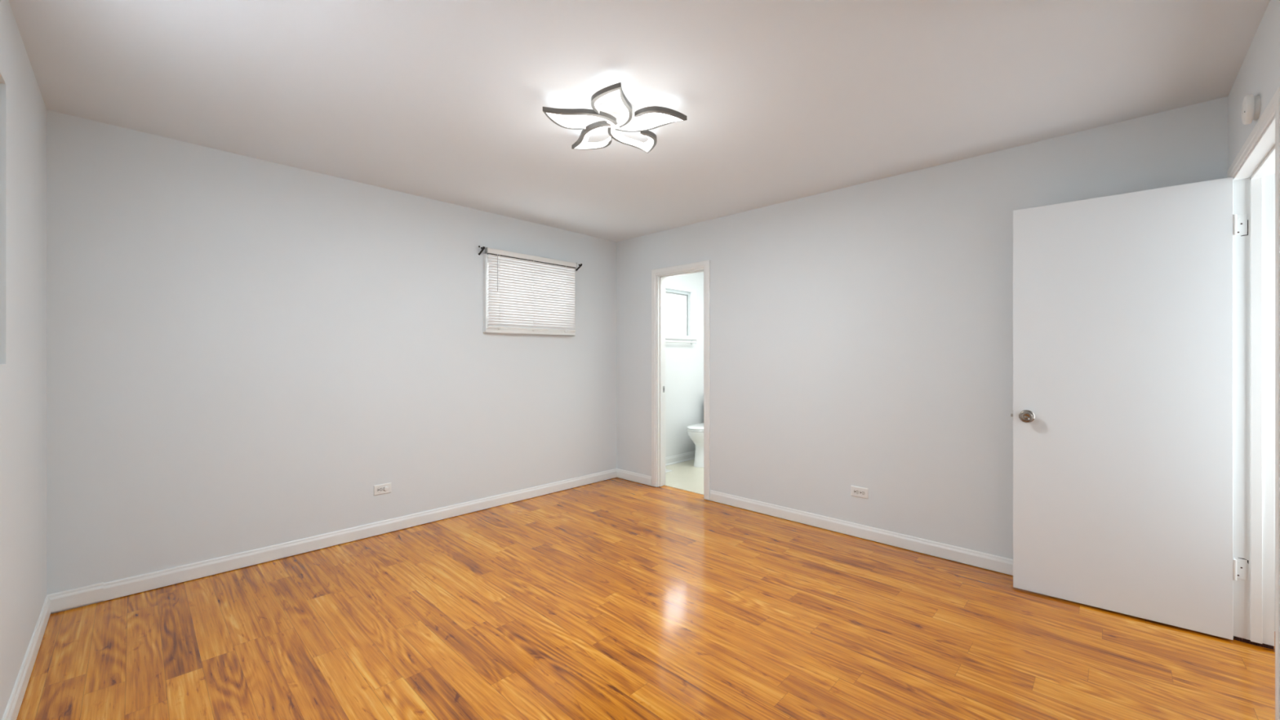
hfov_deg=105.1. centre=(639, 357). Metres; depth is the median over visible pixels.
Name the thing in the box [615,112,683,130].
diffuser
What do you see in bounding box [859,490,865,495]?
receptacle
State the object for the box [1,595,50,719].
baseboard
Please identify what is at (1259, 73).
wall
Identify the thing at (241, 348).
wall
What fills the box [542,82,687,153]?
ceiling lamp
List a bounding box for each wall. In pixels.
[0,0,46,719]
[46,109,703,613]
[616,96,1227,559]
[1227,0,1279,638]
[1274,173,1275,631]
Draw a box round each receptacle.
[377,487,382,492]
[382,486,388,491]
[853,488,858,494]
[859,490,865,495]
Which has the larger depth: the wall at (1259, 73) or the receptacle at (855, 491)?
the receptacle at (855, 491)
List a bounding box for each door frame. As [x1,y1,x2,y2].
[651,260,710,500]
[1226,86,1279,719]
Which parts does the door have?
knob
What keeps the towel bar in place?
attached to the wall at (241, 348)
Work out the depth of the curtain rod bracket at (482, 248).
3.96 m
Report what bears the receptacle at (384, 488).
attached to the wall outlet at (384, 488)
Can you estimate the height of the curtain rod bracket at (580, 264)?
0.086 m
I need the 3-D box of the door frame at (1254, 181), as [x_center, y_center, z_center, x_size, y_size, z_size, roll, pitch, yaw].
[2.353,0.203,1.818,0.126,2.082,0.947,0,0,44]
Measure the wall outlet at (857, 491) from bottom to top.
0.070 m
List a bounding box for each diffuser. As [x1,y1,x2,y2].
[546,112,614,128]
[574,125,610,148]
[594,89,628,126]
[610,127,653,151]
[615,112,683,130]
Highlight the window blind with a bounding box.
[484,247,577,332]
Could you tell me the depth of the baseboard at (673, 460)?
5.79 m
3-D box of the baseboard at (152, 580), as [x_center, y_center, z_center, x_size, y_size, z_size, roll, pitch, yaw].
[-1.549,1.194,3.719,0.014,0.093,3.775,0,0,44]
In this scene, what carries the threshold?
on the floor
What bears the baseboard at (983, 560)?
attached to the wall at (861, 335)
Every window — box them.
[483,253,575,335]
[665,288,697,339]
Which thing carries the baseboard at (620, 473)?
attached to the wall at (861, 335)
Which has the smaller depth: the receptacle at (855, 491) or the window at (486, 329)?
the receptacle at (855, 491)
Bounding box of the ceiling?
[8,0,1270,241]
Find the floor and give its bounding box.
[16,459,1275,719]
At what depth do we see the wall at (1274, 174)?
2.22 m
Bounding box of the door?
[1010,177,1248,639]
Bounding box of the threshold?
[664,484,703,494]
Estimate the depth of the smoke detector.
1.76 m
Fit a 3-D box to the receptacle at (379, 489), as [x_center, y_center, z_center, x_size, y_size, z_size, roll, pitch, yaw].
[-1.823,0.928,3.435,0.004,0.035,0.035,0,0,44]
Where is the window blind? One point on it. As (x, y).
(533, 292)
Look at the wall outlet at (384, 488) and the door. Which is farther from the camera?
the wall outlet at (384, 488)
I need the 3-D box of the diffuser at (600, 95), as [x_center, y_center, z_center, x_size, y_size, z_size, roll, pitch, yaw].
[-0.125,-1.126,2.213,0.140,0.018,0.326,0,0,10]
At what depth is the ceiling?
2.12 m
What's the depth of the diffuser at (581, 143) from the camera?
2.54 m
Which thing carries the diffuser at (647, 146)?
attached to the ceiling lamp
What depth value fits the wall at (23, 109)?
1.81 m
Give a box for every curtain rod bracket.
[478,244,484,255]
[575,262,582,271]
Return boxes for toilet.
[686,422,703,467]
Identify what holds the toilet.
on the floor
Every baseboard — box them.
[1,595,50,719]
[46,468,616,613]
[616,468,651,485]
[665,450,694,466]
[709,489,1013,575]
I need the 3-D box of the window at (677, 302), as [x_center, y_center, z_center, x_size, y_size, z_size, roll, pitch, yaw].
[0.315,-0.515,5.743,0.164,0.601,0.956,0,0,44]
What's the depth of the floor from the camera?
2.18 m
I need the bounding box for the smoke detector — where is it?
[1241,93,1260,124]
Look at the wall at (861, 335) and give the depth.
3.27 m
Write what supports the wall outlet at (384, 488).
attached to the wall at (241, 348)
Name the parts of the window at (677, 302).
pane, sash, sill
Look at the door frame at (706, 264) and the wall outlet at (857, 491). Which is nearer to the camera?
the wall outlet at (857, 491)
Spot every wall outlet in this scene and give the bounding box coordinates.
[373,482,391,495]
[851,485,868,498]
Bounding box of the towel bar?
[665,340,697,344]

